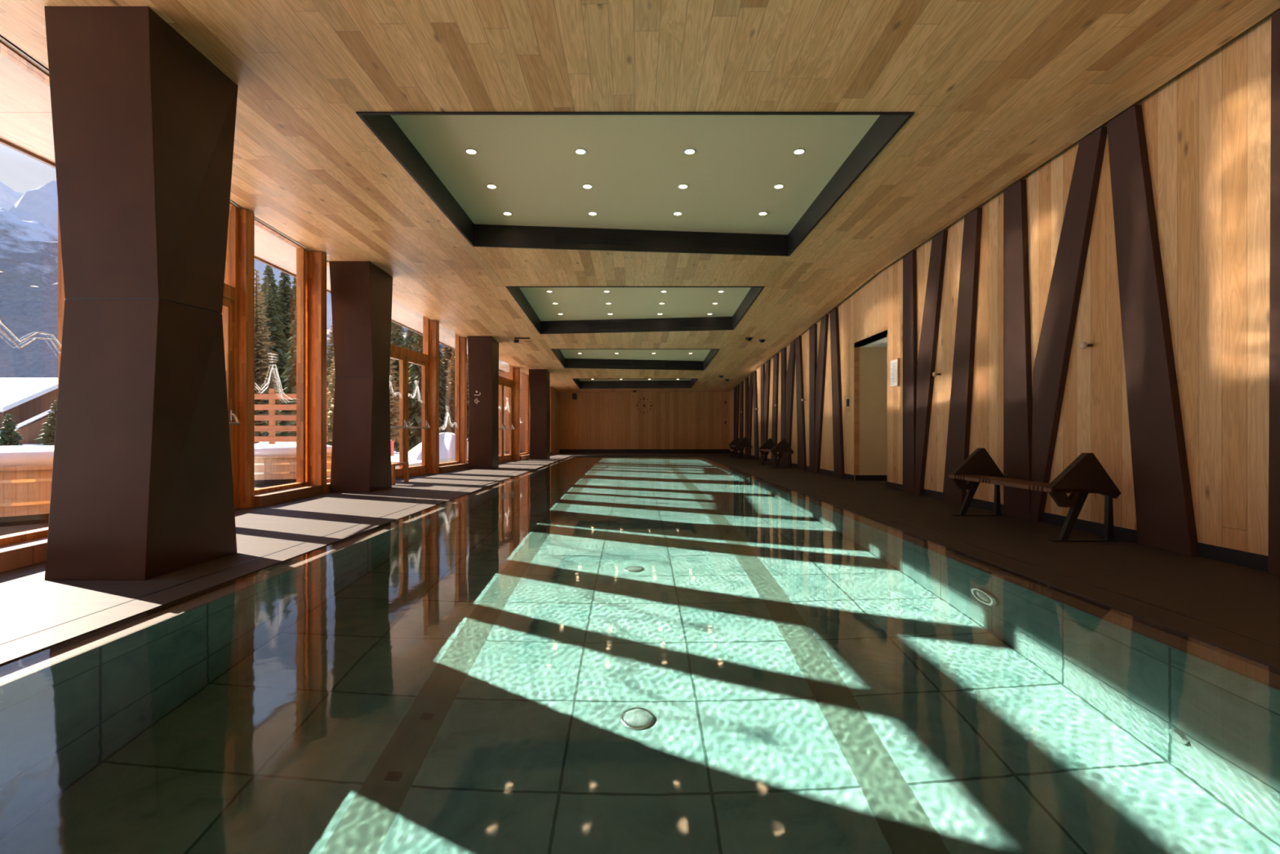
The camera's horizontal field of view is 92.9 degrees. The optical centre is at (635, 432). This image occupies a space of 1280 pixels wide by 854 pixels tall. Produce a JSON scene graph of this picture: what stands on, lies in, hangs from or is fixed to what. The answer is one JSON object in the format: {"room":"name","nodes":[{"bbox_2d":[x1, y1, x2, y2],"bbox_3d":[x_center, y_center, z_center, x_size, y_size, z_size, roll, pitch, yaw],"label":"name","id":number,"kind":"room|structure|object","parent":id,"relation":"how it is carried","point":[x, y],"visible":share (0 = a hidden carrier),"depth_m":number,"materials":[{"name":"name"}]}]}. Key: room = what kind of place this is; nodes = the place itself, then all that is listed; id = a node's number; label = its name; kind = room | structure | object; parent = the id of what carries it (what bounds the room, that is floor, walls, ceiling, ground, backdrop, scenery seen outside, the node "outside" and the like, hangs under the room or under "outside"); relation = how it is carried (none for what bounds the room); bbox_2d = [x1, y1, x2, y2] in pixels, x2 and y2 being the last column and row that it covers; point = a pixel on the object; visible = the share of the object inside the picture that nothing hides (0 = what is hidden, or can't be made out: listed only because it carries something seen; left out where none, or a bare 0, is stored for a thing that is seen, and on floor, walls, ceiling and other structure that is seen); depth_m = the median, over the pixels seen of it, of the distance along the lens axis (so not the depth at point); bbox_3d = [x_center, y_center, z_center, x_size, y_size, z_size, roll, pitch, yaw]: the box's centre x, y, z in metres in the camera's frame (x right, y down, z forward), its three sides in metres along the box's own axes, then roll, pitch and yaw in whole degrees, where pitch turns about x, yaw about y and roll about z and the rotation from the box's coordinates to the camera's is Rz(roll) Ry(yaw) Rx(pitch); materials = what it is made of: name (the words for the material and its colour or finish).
{"room":"indoor swimming pool","nodes":[
{"label":"indoor swimming pool","id":0,"kind":"room"},
{"bbox_2d":[551,387,559,453],"bbox_3d":[-3.446,-0.900,25.600,0.169,3.600,1.621,0,0,5],"label":"wall","id":1,"kind":"structure","parent":0,"point":[554,393],"depth_m":25.48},
{"bbox_2d":[0,0,1279,391],"bbox_3d":[-0.362,-2.198,11.550,8.775,0.903,29.700,0,0,0],"label":"ceiling","id":2,"kind":"structure","parent":0,"point":[995,90],"depth_m":4.69,"materials":[{"name":"wood"}]},
{"bbox_2d":[355,111,914,256],"bbox_3d":[0.000,-2.814,7.075,4.620,0.352,4.090,0,0,0],"label":"coffer","id":3,"kind":"object","parent":2,"relation":"attached to","point":[634,163],"visible":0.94,"depth_m":6.83,"materials":[{"name":"green paint"}]},
{"bbox_2d":[553,231,631,245],"bbox_3d":[-0.609,-2.800,8.783,1.126,0.160,0.019,0,0,-6],"label":"grille","id":4,"kind":"object","parent":3,"relation":"attached to","point":[560,238],"depth_m":8.79,"materials":[{"name":"metal"}]},
{"bbox_2d":[702,236,773,249],"bbox_3d":[1.516,-2.800,8.999,1.076,0.160,0.019,0,0,-6],"label":"grille","id":5,"kind":"object","parent":3,"relation":"attached to","point":[708,242],"depth_m":9.00,"materials":[{"name":"metal"}]},
{"bbox_2d":[505,286,764,333],"bbox_3d":[0.000,-2.661,12.800,4.620,0.566,3.900,0,0,0],"label":"coffer","id":6,"kind":"object","parent":2,"relation":"attached to","point":[584,309],"visible":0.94,"depth_m":13.38,"materials":[{"name":"green paint"}]},
{"bbox_2d":[586,321,633,329],"bbox_3d":[-0.611,-2.551,14.544,1.126,0.166,0.019,0,0,6],"label":"grille","id":7,"kind":"object","parent":6,"relation":"attached to","point":[589,325],"depth_m":14.55,"materials":[{"name":"metal"}]},
{"bbox_2d":[676,320,722,327],"bbox_3d":[1.514,-2.562,14.337,1.075,0.166,0.019,0,0,6],"label":"grille","id":8,"kind":"object","parent":6,"relation":"attached to","point":[680,323],"depth_m":14.34,"materials":[{"name":"metal"}]},
{"bbox_2d":[572,378,697,388],"bbox_3d":[0.000,-2.056,23.750,4.620,0.510,2.900,0,0,0],"label":"coffer","id":9,"kind":"object","parent":2,"relation":"attached to","point":[580,383],"visible":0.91,"depth_m":25.01,"materials":[{"name":"black metal"}]},
{"bbox_2d":[606,382,634,386],"bbox_3d":[-0.610,-1.970,25.067,1.122,0.164,0.019,0,0,3],"label":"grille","id":10,"kind":"object","parent":9,"relation":"attached to","point":[608,384],"depth_m":25.08,"materials":[{"name":"metal"}]},
{"bbox_2d":[658,382,684,386],"bbox_3d":[1.515,-1.976,24.953,1.072,0.164,0.019,0,0,3],"label":"grille","id":11,"kind":"object","parent":9,"relation":"attached to","point":[660,384],"depth_m":24.95,"materials":[{"name":"metal"}]},
{"bbox_2d":[551,348,719,370],"bbox_3d":[0.000,-2.346,18.500,4.620,0.555,3.700,0,0,0],"label":"coffer","id":12,"kind":"object","parent":2,"relation":"attached to","point":[700,359],"visible":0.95,"depth_m":19.60,"materials":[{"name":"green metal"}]},
{"bbox_2d":[599,360,633,366],"bbox_3d":[-0.609,-2.250,19.994,1.127,0.167,0.019,0,0,-6],"label":"grille","id":13,"kind":"object","parent":12,"relation":"attached to","point":[602,363],"depth_m":20.00,"materials":[{"name":"metal"}]},
{"bbox_2d":[664,362,696,367],"bbox_3d":[1.516,-2.237,20.224,1.077,0.167,0.019,0,0,-6],"label":"grille","id":14,"kind":"object","parent":12,"relation":"attached to","point":[666,364],"depth_m":20.22,"materials":[{"name":"metal"}]},
{"bbox_2d":[0,451,1279,675],"bbox_3d":[0.025,1.100,13.200,13.350,0.400,38.400,0,0,0],"label":"floor","id":15,"kind":"structure","parent":0,"point":[1244,600],"depth_m":4.14,"materials":[{"name":"tile"}]},
{"bbox_2d":[0,40,65,572],"bbox_3d":[-4.074,-0.875,2.733,0.310,3.550,4.145,0,0,-7],"label":"window","id":16,"kind":"structure","parent":15,"relation":"on","point":[24,548],"depth_m":4.26,"materials":[{"name":"orange wood"}]},
{"bbox_2d":[44,6,238,580],"bbox_3d":[-3.265,-0.880,4.180,0.829,3.560,0.959,0,0,0],"label":"pillar","id":17,"kind":"structure","parent":15,"relation":"on","point":[144,122],"depth_m":3.77,"materials":[{"name":"brown metal"}]},
{"bbox_2d":[221,202,239,509],"bbox_3d":[-4.563,-0.875,6.056,0.198,3.556,2.295,0,0,-7],"label":"door","id":18,"kind":"structure","parent":15,"relation":"on","point":[229,313],"depth_m":7.12,"materials":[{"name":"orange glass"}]},
{"bbox_2d":[238,208,254,508],"bbox_3d":[-4.731,-0.874,7.280,0.250,3.547,0.160,0,0,0],"label":"timber post","id":19,"kind":"object","parent":15,"relation":"on","point":[246,217],"visible":0.51,"depth_m":7.20,"materials":[{"name":"wood"}]},
{"bbox_2d":[0,453,572,644],"bbox_3d":[-2.700,0.904,11.450,0.014,0.012,29.300,0,0,0],"label":"drain","id":20,"kind":"object","parent":15,"relation":"on","point":[571,453],"visible":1,"depth_m":3.68,"materials":[{"name":"black metal"}]},
{"bbox_2d":[254,219,322,506],"bbox_3d":[-4.701,-0.875,8.130,0.310,3.550,1.541,0,0,-2],"label":"window","id":21,"kind":"structure","parent":15,"relation":"on","point":[268,495],"depth_m":8.74,"materials":[{"name":"orange wood"}]},
{"bbox_2d":[309,251,326,493],"bbox_3d":[-4.753,-0.874,8.980,0.320,3.547,0.160,0,0,0],"label":"timber post","id":22,"kind":"object","parent":15,"relation":"on","point":[317,260],"visible":0.51,"depth_m":8.90,"materials":[{"name":"wood"}]},
{"bbox_2d":[328,261,392,492],"bbox_3d":[-4.335,-0.880,9.724,0.809,3.560,1.249,0,0,0],"label":"pillar","id":23,"kind":"structure","parent":15,"relation":"on","point":[362,291],"depth_m":9.23,"materials":[{"name":"brown metal"}]},
{"bbox_2d":[391,462,408,484],"bbox_3d":[-4.300,0.720,10.750,0.340,0.360,0.700,0,0,0],"label":"bench","id":24,"kind":"object","parent":15,"relation":"on","point":[393,464],"visible":0.55,"depth_m":10.90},
{"bbox_2d":[389,315,430,478],"bbox_3d":[-4.634,-0.875,12.281,0.198,3.555,2.184,0,0,5],"label":"door","id":25,"kind":"structure","parent":15,"relation":"on","point":[405,356],"depth_m":12.54,"materials":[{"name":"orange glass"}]},
{"bbox_2d":[429,320,439,473],"bbox_3d":[-4.498,-0.776,13.460,0.260,3.352,0.200,0,0,0],"label":"timber post","id":26,"kind":"object","parent":15,"relation":"on","point":[433,325],"visible":0.64,"depth_m":13.36,"materials":[{"name":"wood"}]},
{"bbox_2d":[429,319,467,472],"bbox_3d":[-4.394,-0.875,14.351,0.310,3.550,1.586,0,0,5],"label":"window","id":27,"kind":"structure","parent":15,"relation":"on","point":[454,465],"depth_m":15.10,"materials":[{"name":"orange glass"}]},
{"bbox_2d":[459,337,466,463],"bbox_3d":[-4.342,-0.728,15.220,0.220,3.256,0.160,0,0,0],"label":"timber post","id":28,"kind":"object","parent":15,"relation":"on","point":[463,341],"visible":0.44,"depth_m":15.14,"materials":[{"name":"wood"}]},
{"bbox_2d":[467,336,498,469],"bbox_3d":[-3.800,-0.743,15.399,0.679,3.286,0.999,0,0,0],"label":"pillar","id":29,"kind":"structure","parent":15,"relation":"on","point":[482,351],"depth_m":14.93,"materials":[{"name":"wood"}]},
{"bbox_2d":[498,364,515,462],"bbox_3d":[-4.065,-0.875,18.691,0.198,3.555,2.144,0,0,5],"label":"door","id":30,"kind":"structure","parent":15,"relation":"on","point":[503,381],"depth_m":19.13,"materials":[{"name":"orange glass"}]},
{"bbox_2d":[513,367,519,460],"bbox_3d":[-3.931,-0.600,19.850,0.300,3.000,0.200,0,0,0],"label":"timber post","id":31,"kind":"object","parent":15,"relation":"on","point":[516,370],"visible":0.68,"depth_m":19.75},
{"bbox_2d":[513,366,529,459],"bbox_3d":[-3.823,-0.875,20.786,0.310,3.550,1.677,0,0,5],"label":"window","id":32,"kind":"structure","parent":15,"relation":"on","point":[522,455],"depth_m":21.57,"materials":[{"name":"orange wood"}]},
{"bbox_2d":[526,376,530,453],"bbox_3d":[-3.767,-0.549,21.700,0.220,2.899,0.160,0,0,0],"label":"timber post","id":33,"kind":"object","parent":15,"relation":"on","point":[529,409],"visible":0.26,"depth_m":21.62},
{"bbox_2d":[528,368,550,459],"bbox_3d":[-3.195,-0.600,20.499,0.669,2.999,0.999,0,0,0],"label":"pillar","id":34,"kind":"structure","parent":15,"relation":"on","point":[539,379],"depth_m":20.02,"materials":[{"name":"brown metal"}]},
{"bbox_2d":[0,511,1279,688],"bbox_3d":[0.000,1.555,11.100,4.940,1.250,24.980,0,0,0],"label":"pool edge","id":35,"kind":"object","parent":15,"relation":"in","point":[14,672],"depth_m":3.08,"materials":[{"name":"stone"}]},
{"bbox_2d":[417,455,575,512],"bbox_3d":[-2.377,0.906,11.100,0.185,0.001,24.980,0,0,0],"label":"film","id":36,"kind":"object","parent":35,"relation":"on","point":[442,505],"visible":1,"depth_m":9.39,"materials":[{"name":"clear liquid"}]},
{"bbox_2d":[0,455,1279,853],"bbox_3d":[0.000,1.353,11.100,4.570,0.895,24.980,0,0,0],"label":"pool water","id":37,"kind":"object","parent":35,"relation":"in","point":[577,654],"visible":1,"depth_m":1.98,"materials":[{"name":"liquid"}]},
{"bbox_2d":[694,455,850,511],"bbox_3d":[2.377,0.906,11.100,0.185,0.001,24.980,0,0,0],"label":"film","id":38,"kind":"object","parent":35,"relation":"on","point":[823,504],"visible":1,"depth_m":9.52,"materials":[{"name":"clear liquid"}]},
{"bbox_2d":[728,436,752,458],"bbox_3d":[3.708,0.535,21.520,0.575,0.730,1.640,0,0,0],"label":"bench","id":39,"kind":"object","parent":15,"relation":"on","point":[736,442],"visible":1,"depth_m":20.71,"materials":[{"name":"brown wood"}]},
{"bbox_2d":[758,438,793,467],"bbox_3d":[3.708,0.535,16.120,0.575,0.730,1.640,0,0,0],"label":"bench","id":40,"kind":"object","parent":15,"relation":"on","point":[782,446],"visible":1,"depth_m":15.31,"materials":[{"name":"brown wood"}]},
{"bbox_2d":[948,448,1120,542],"bbox_3d":[3.708,0.535,5.820,0.575,0.730,1.640,0,0,0],"label":"bench","id":41,"kind":"object","parent":15,"relation":"on","point":[1085,475],"visible":1,"depth_m":5.02,"materials":[{"name":"brown wood"}]},
{"bbox_2d":[559,391,729,448],"bbox_3d":[0.295,-1.050,26.450,7.810,3.900,0.100,0,0,0],"label":"wall","id":42,"kind":"structure","parent":0,"point":[593,420],"depth_m":26.40,"materials":[{"name":"wood"}]},
{"bbox_2d":[559,448,729,453],"bbox_3d":[0.400,0.815,26.394,7.400,0.170,0.012,0,0,0],"label":"baseboard","id":43,"kind":"structure","parent":42,"relation":"attached to","point":[561,451],"depth_m":26.39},
{"bbox_2d":[854,330,887,347],"bbox_3d":[5.350,-1.630,10.635,2.500,0.080,1.510,0,0,0],"label":"ceiling","id":44,"kind":"structure","parent":0,"point":[882,343],"depth_m":10.86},
{"bbox_2d":[859,347,887,475],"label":"door","id":45,"kind":"structure","parent":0,"point":[873,361],"depth_m":11.39,"materials":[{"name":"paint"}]},
{"bbox_2d":[855,475,887,480],"bbox_3d":[5.360,0.850,11.384,2.480,0.100,0.012,0,0,0],"label":"baseboard","id":46,"kind":"structure","parent":45,"relation":"attached to","point":[858,477],"depth_m":11.38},
{"bbox_2d":[729,8,1279,555],"bbox_3d":[4.150,-0.950,11.550,0.100,3.700,29.700,0,0,0],"label":"wall","id":47,"kind":"structure","parent":0,"point":[1207,129],"depth_m":4.71,"materials":[{"name":"wood"}]},
{"bbox_2d":[733,386,736,454],"bbox_3d":[4.070,-0.473,24.763,0.060,2.746,0.447,0,0,0],"label":"wall strip","id":48,"kind":"object","parent":47,"relation":"attached to","point":[735,388],"visible":0.69,"depth_m":24.60,"materials":[{"name":"wood"}]},
{"bbox_2d":[735,384,739,454],"bbox_3d":[4.070,-0.494,24.174,0.060,2.788,0.669,0,0,0],"label":"wall strip","id":49,"kind":"object","parent":47,"relation":"attached to","point":[737,385],"visible":0.76,"depth_m":24.11,"materials":[{"name":"wood"}]},
{"bbox_2d":[738,381,743,455],"bbox_3d":[4.070,-0.518,23.322,0.060,2.835,0.680,0,0,0],"label":"wall strip","id":50,"kind":"object","parent":47,"relation":"attached to","point":[741,390],"visible":0.74,"depth_m":23.09,"materials":[{"name":"wood"}]},
{"bbox_2d":[745,377,748,457],"bbox_3d":[4.070,-0.546,22.087,0.060,2.891,0.559,0,0,0],"label":"wall strip","id":51,"kind":"object","parent":47,"relation":"attached to","point":[747,378],"visible":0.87,"depth_m":22.07,"materials":[{"name":"wood"}]},
{"bbox_2d":[747,373,752,457],"bbox_3d":[4.072,-0.571,21.418,0.060,2.942,0.728,0,0,0],"label":"wall strip","id":52,"kind":"object","parent":47,"relation":"attached to","point":[750,387],"visible":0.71,"depth_m":21.45,"materials":[{"name":"wood"}]},
{"bbox_2d":[752,370,759,459],"bbox_3d":[4.070,-0.586,20.534,0.060,2.971,0.878,0,0,0],"label":"wall strip","id":53,"kind":"object","parent":47,"relation":"attached to","point":[754,373],"visible":1,"depth_m":20.43,"materials":[{"name":"wood"}]},
{"bbox_2d":[760,364,764,460],"bbox_3d":[4.070,-0.622,19.377,0.060,3.045,0.489,0,0,0],"label":"wall strip","id":54,"kind":"object","parent":47,"relation":"attached to","point":[762,367],"visible":0.76,"depth_m":19.25,"materials":[{"name":"wood"}]},
{"bbox_2d":[764,360,770,461],"bbox_3d":[4.072,-0.644,18.756,0.060,3.088,0.714,0,0,0],"label":"wall strip","id":55,"kind":"object","parent":47,"relation":"attached to","point":[766,385],"visible":0.79,"depth_m":18.72,"materials":[{"name":"wood"}]},
{"bbox_2d":[770,353,778,463],"bbox_3d":[4.070,-0.674,17.715,0.060,3.147,0.776,0,0,0],"label":"wall strip","id":56,"kind":"object","parent":47,"relation":"attached to","point":[775,361],"visible":0.89,"depth_m":17.57,"materials":[{"name":"wood"}]},
{"bbox_2d":[780,347,786,466],"bbox_3d":[4.070,-0.697,16.627,0.060,3.195,0.562,0,0,0],"label":"wall strip","id":57,"kind":"object","parent":47,"relation":"attached to","point":[784,352],"visible":0.89,"depth_m":16.50,"materials":[{"name":"wood"}]},
{"bbox_2d":[786,339,795,466],"bbox_3d":[4.072,-0.725,15.904,0.060,3.250,0.856,0,0,0],"label":"wall strip","id":58,"kind":"object","parent":47,"relation":"attached to","point":[791,363],"visible":0.84,"depth_m":15.90,"materials":[{"name":"wood"}]},
{"bbox_2d":[795,335,806,470],"bbox_3d":[4.070,-0.738,14.957,0.060,3.276,0.838,0,0,0],"label":"wall strip","id":59,"kind":"object","parent":47,"relation":"attached to","point":[802,456],"visible":1,"depth_m":14.93,"materials":[{"name":"wood"}]},
{"bbox_2d":[808,324,817,471],"bbox_3d":[4.070,-0.774,13.916,0.060,3.347,0.419,0,0,0],"label":"wall strip","id":60,"kind":"object","parent":47,"relation":"attached to","point":[813,329],"visible":0.89,"depth_m":13.85,"materials":[{"name":"wood"}]},
{"bbox_2d":[814,314,828,472],"bbox_3d":[4.072,-0.796,13.306,0.060,3.393,0.852,0,0,0],"label":"wall strip","id":61,"kind":"object","parent":47,"relation":"attached to","point":[822,350],"visible":1,"depth_m":13.30,"materials":[{"name":"wood"}]},
{"bbox_2d":[829,306,844,478],"bbox_3d":[4.070,-0.813,12.271,0.060,3.426,0.740,0,0,0],"label":"wall strip","id":62,"kind":"object","parent":47,"relation":"attached to","point":[837,431],"visible":1,"depth_m":12.22,"materials":[{"name":"wood"}]},
{"bbox_2d":[890,358,899,386],"bbox_3d":[4.083,-0.935,9.570,0.034,0.430,0.280,0,0,0],"label":"notice board","id":63,"kind":"object","parent":47,"relation":"attached to","point":[895,363],"visible":1,"depth_m":9.52,"materials":[{"name":"grey"}]},
{"bbox_2d":[902,250,917,494],"bbox_3d":[4.070,-0.875,8.998,0.060,3.550,0.390,0,0,0],"label":"wall strip","id":64,"kind":"object","parent":47,"relation":"attached to","point":[909,332],"visible":0.89,"depth_m":8.95,"materials":[{"name":"wood"}]},
{"bbox_2d":[915,230,947,495],"bbox_3d":[4.072,-0.875,8.382,0.060,3.550,0.825,0,0,0],"label":"wall strip","id":65,"kind":"object","parent":47,"relation":"attached to","point":[926,366],"visible":1,"depth_m":8.43,"materials":[{"name":"brown metal"}]},
{"bbox_2d":[942,208,982,505],"bbox_3d":[4.070,-0.875,7.592,0.060,3.550,0.823,0,0,0],"label":"wall strip","id":66,"kind":"object","parent":47,"relation":"attached to","point":[961,396],"visible":0.89,"depth_m":7.48,"materials":[{"name":"brown metal"}]},
{"bbox_2d":[729,450,1268,571],"bbox_3d":[4.094,0.850,11.550,0.012,0.100,29.700,0,0,0],"label":"baseboard","id":67,"kind":"structure","parent":47,"relation":"attached to","point":[1255,561],"depth_m":5.14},
{"bbox_2d":[1003,179,1032,519],"bbox_3d":[4.070,-0.875,6.448,0.060,3.550,0.454,0,0,0],"label":"wall strip","id":68,"kind":"object","parent":47,"relation":"attached to","point":[1017,362],"visible":0.91,"depth_m":6.44,"materials":[{"name":"brown metal"}]},
{"bbox_2d":[1031,126,1107,521],"bbox_3d":[4.072,-0.875,5.742,0.060,3.550,0.946,0,0,0],"label":"wall strip","id":69,"kind":"object","parent":47,"relation":"attached to","point":[1051,366],"visible":0.92,"depth_m":5.78,"materials":[{"name":"brown metal"}]},
{"bbox_2d":[1106,105,1198,555],"bbox_3d":[4.070,-0.875,4.816,0.060,3.550,0.797,0,0,0],"label":"wall strip","id":70,"kind":"object","parent":47,"relation":"attached to","point":[1165,513],"visible":1,"depth_m":4.81,"materials":[{"name":"brown metal"}]},
{"bbox_2d":[1267,9,1279,575],"bbox_3d":[4.070,-0.875,3.706,0.060,3.550,0.357,0,0,0],"label":"wall strip","id":71,"kind":"object","parent":47,"relation":"attached to","point":[1273,566],"visible":1,"depth_m":3.84,"materials":[{"name":"wood"}]},
{"bbox_3d":[-0.510,-3.275,11.550,10.420,0.250,30.300,0,0,0],"label":"roof","id":72,"kind":"structure","parent":0,"visible":0},
{"bbox_2d":[0,137,504,372],"bbox_3d":[-5.740,-2.910,11.550,0.040,0.580,30.300,0,0,0],"label":"fascia","id":73,"kind":"object","parent":72,"relation":"attached to","point":[3,142],"visible":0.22,"depth_m":5.95,"materials":[{"name":"brown wood"}]},
{"bbox_2d":[0,34,522,372],"bbox_3d":[-4.497,-2.900,11.550,2.445,0.500,30.300,0,0,0],"label":"soffit","id":74,"kind":"structure","parent":72,"relation":"attached to","point":[25,104],"depth_m":5.38,"materials":[{"name":"paint"}]},
{"label":"outside","id":75,"kind":"structure","parent":0,"visible":0},
{"bbox_2d":[0,206,445,377],"bbox_3d":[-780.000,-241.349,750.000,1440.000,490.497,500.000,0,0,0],"label":"mountain","id":76,"kind":"structure","parent":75,"point":[28,250],"depth_m":682.05},
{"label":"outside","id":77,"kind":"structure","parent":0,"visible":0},
{"bbox_2d":[0,180,332,328],"bbox_3d":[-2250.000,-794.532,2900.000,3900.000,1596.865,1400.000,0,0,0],"label":"mountain","id":78,"kind":"structure","parent":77,"point":[40,204],"depth_m":2814.63},
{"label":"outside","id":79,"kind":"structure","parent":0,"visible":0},
{"bbox_2d":[0,431,468,463],"bbox_3d":[-65.123,-0.733,68.500,117.045,3.896,177.000,0,0,0],"label":"ground","id":80,"kind":"structure","parent":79,"point":[396,458],"depth_m":23.71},
{"bbox_2d":[0,413,24,445],"bbox_3d":[-27.773,0.287,27.036,1.312,2.293,1.382,0,0,-31],"label":"fir","id":81,"kind":"object","parent":80,"relation":"on","point":[9,437],"visible":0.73,"depth_m":26.93,"materials":[{"name":"green plant"}]},
{"bbox_2d":[0,445,53,526],"bbox_3d":[-7.050,0.595,6.900,2.600,0.870,2.600,0,0,0],"label":"hot tub","id":82,"kind":"object","parent":80,"relation":"on","point":[25,471],"visible":0.27,"depth_m":6.10,"materials":[{"name":"wood"}]},
{"bbox_2d":[0,377,57,430],"bbox_3d":[-60.400,-1.600,57.000,15.200,7.000,12.400,0,0,0],"label":"chalet","id":83,"kind":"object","parent":80,"relation":"on","point":[25,398],"visible":0.35,"depth_m":54.48,"materials":[{"name":"brown wood"}]},
{"bbox_2d":[7,408,53,444],"bbox_3d":[-33.000,0.100,35.000,4.000,3.000,3.400,0,0,-34],"label":"hut","id":84,"kind":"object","parent":80,"relation":"on","point":[29,428],"visible":0.21,"depth_m":33.28,"materials":[{"name":"brown wood"}]},
{"bbox_2d":[34,398,57,445],"bbox_3d":[-24.443,0.043,25.794,1.706,2.981,1.797,0,0,26],"label":"fir","id":85,"kind":"object","parent":80,"relation":"on","point":[48,436],"visible":0.23,"depth_m":25.51,"materials":[{"name":"green plant"}]},
{"bbox_2d":[254,269,284,444],"bbox_3d":[-23.390,-4.276,37.476,3.632,11.506,3.579,0,0,-9],"label":"tree","id":86,"kind":"object","parent":80,"relation":"on","point":[263,366],"visible":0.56,"depth_m":37.38,"materials":[{"name":"green plant"}]},
{"bbox_2d":[257,264,289,374],"bbox_3d":[-34.298,-7.353,56.946,7.181,17.587,6.732,0,0,-33],"label":"spruce tree","id":87,"kind":"object","parent":80,"relation":"on","point":[268,273],"visible":0.15,"depth_m":57.08,"materials":[{"name":"green plant"}]},
{"bbox_2d":[259,284,288,436],"bbox_3d":[-30.237,-5.426,50.106,5.588,13.686,5.239,0,0,37],"label":"spruce tree","id":88,"kind":"object","parent":80,"relation":"on","point":[273,324],"visible":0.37,"depth_m":50.04,"materials":[{"name":"green plant"}]},
{"bbox_2d":[267,305,296,436],"bbox_3d":[-23.966,-4.443,43.590,4.580,11.966,4.886,0,0,-23],"label":"spruce tree","id":89,"kind":"object","parent":80,"relation":"on","point":[291,379],"visible":0.12,"depth_m":42.86,"materials":[{"name":"green plant"}]},
{"bbox_2d":[275,271,296,361],"bbox_3d":[-39.245,-8.755,68.233,8.291,20.305,7.772,0,0,-9],"label":"spruce tree","id":90,"kind":"object","parent":80,"relation":"on","point":[285,291],"visible":0.26,"depth_m":67.80,"materials":[{"name":"green plant"}]},
{"bbox_2d":[254,388,327,444],"bbox_3d":[-10.605,-0.050,16.650,4.410,2.300,0.140,0,0,0],"label":"slatted fence","id":91,"kind":"object","parent":80,"relation":"on","point":[271,396],"visible":0.24,"depth_m":16.58,"materials":[{"name":"wood"}]},
{"bbox_2d":[254,444,332,485],"bbox_3d":[-6.750,0.630,11.600,2.100,0.800,2.100,0,0,0],"label":"hot tub","id":92,"kind":"object","parent":80,"relation":"on","point":[274,464],"visible":0.34,"depth_m":10.72,"materials":[{"name":"wood"}]},
{"bbox_2d":[291,276,296,321],"bbox_3d":[-47.175,-10.702,85.162,9.185,23.996,9.798,0,0,-1],"label":"spruce tree","id":93,"kind":"object","parent":80,"relation":"on","point":[294,289],"visible":0.08,"depth_m":84.86,"materials":[{"name":"green plant"}]},
{"bbox_2d":[284,371,332,445],"bbox_3d":[-18.799,-2.715,35.590,3.244,8.476,3.461,0,0,-30],"label":"spruce tree","id":94,"kind":"object","parent":80,"relation":"on","point":[292,433],"visible":0.02,"depth_m":35.09,"materials":[{"name":"green plant"}]},
{"bbox_2d":[326,319,333,383],"bbox_3d":[-31.473,-5.421,63.635,4.179,13.435,4.241,0,0,-39],"label":"tree","id":95,"kind":"object","parent":80,"relation":"on","point":[331,347],"visible":0.12,"depth_m":63.19,"materials":[{"name":"green plant"}]},
{"bbox_2d":[326,344,335,441],"bbox_3d":[-16.103,-2.475,33.393,2.447,7.866,2.483,0,0,-1],"label":"tree","id":96,"kind":"object","parent":80,"relation":"on","point":[330,400],"visible":0.14,"depth_m":32.90,"materials":[{"name":"green plant"}]},
{"bbox_2d":[389,342,410,442],"bbox_3d":[-12.722,-2.265,30.896,2.307,7.417,2.341,0,0,-35],"label":"tree","id":97,"kind":"object","parent":80,"relation":"on","point":[394,418],"visible":0.17,"depth_m":30.79,"materials":[{"name":"green plant"}]},
{"bbox_2d":[390,321,410,448],"bbox_3d":[-15.491,-3.459,39.208,4.119,10.087,3.861,0,0,17],"label":"spruce tree","id":98,"kind":"object","parent":80,"relation":"on","point":[397,340],"visible":0.12,"depth_m":39.00,"materials":[{"name":"green plant"}]},
{"bbox_2d":[404,328,416,376],"bbox_3d":[-21.047,-4.722,57.496,5.207,12.751,4.881,0,0,30],"label":"spruce tree","id":99,"kind":"object","parent":80,"relation":"on","point":[410,339],"visible":0.11,"depth_m":57.15,"materials":[{"name":"green plant"}]},
{"bbox_2d":[394,332,448,452],"bbox_3d":[-12.443,-2.863,35.583,3.593,8.798,3.368,0,0,32],"label":"spruce tree","id":100,"kind":"object","parent":80,"relation":"on","point":[415,371],"visible":0.3,"depth_m":34.87,"materials":[{"name":"green plant"}]},
{"bbox_2d":[408,432,468,460],"bbox_3d":[-7.347,0.550,24.112,3.010,1.100,5.540,0,0,0],"label":"snow pile","id":101,"kind":"object","parent":80,"relation":"on","point":[446,440],"visible":0.45,"depth_m":22.34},
{"bbox_2d":[439,344,454,433],"bbox_3d":[-14.456,-3.620,43.478,3.995,10.436,4.262,0,0,24],"label":"spruce tree","id":102,"kind":"object","parent":80,"relation":"on","point":[443,408],"visible":0.1,"depth_m":43.37,"materials":[{"name":"green plant"}]},
{"bbox_2d":[440,346,453,402],"bbox_3d":[-25.574,-8.160,84.161,6.211,19.679,6.121,0,0,33],"label":"tree","id":103,"kind":"object","parent":80,"relation":"on","point":[446,350],"visible":0.08,"depth_m":83.30,"materials":[{"name":"green plant"}]},
{"bbox_2d":[443,349,469,433],"bbox_3d":[-14.572,-4.195,50.294,3.592,11.547,3.645,0,0,-37],"label":"tree","id":104,"kind":"object","parent":80,"relation":"on","point":[451,388],"visible":0.2,"depth_m":49.78,"materials":[{"name":"green plant"}]},
{"bbox_2d":[497,370,525,451],"bbox_3d":[-6.350,-1.675,32.500,3.900,5.750,5.800,0,0,0],"label":"annex","id":105,"kind":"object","parent":80,"relation":"on","point":[506,375],"visible":0.07,"depth_m":30.00,"materials":[{"name":"wood"}]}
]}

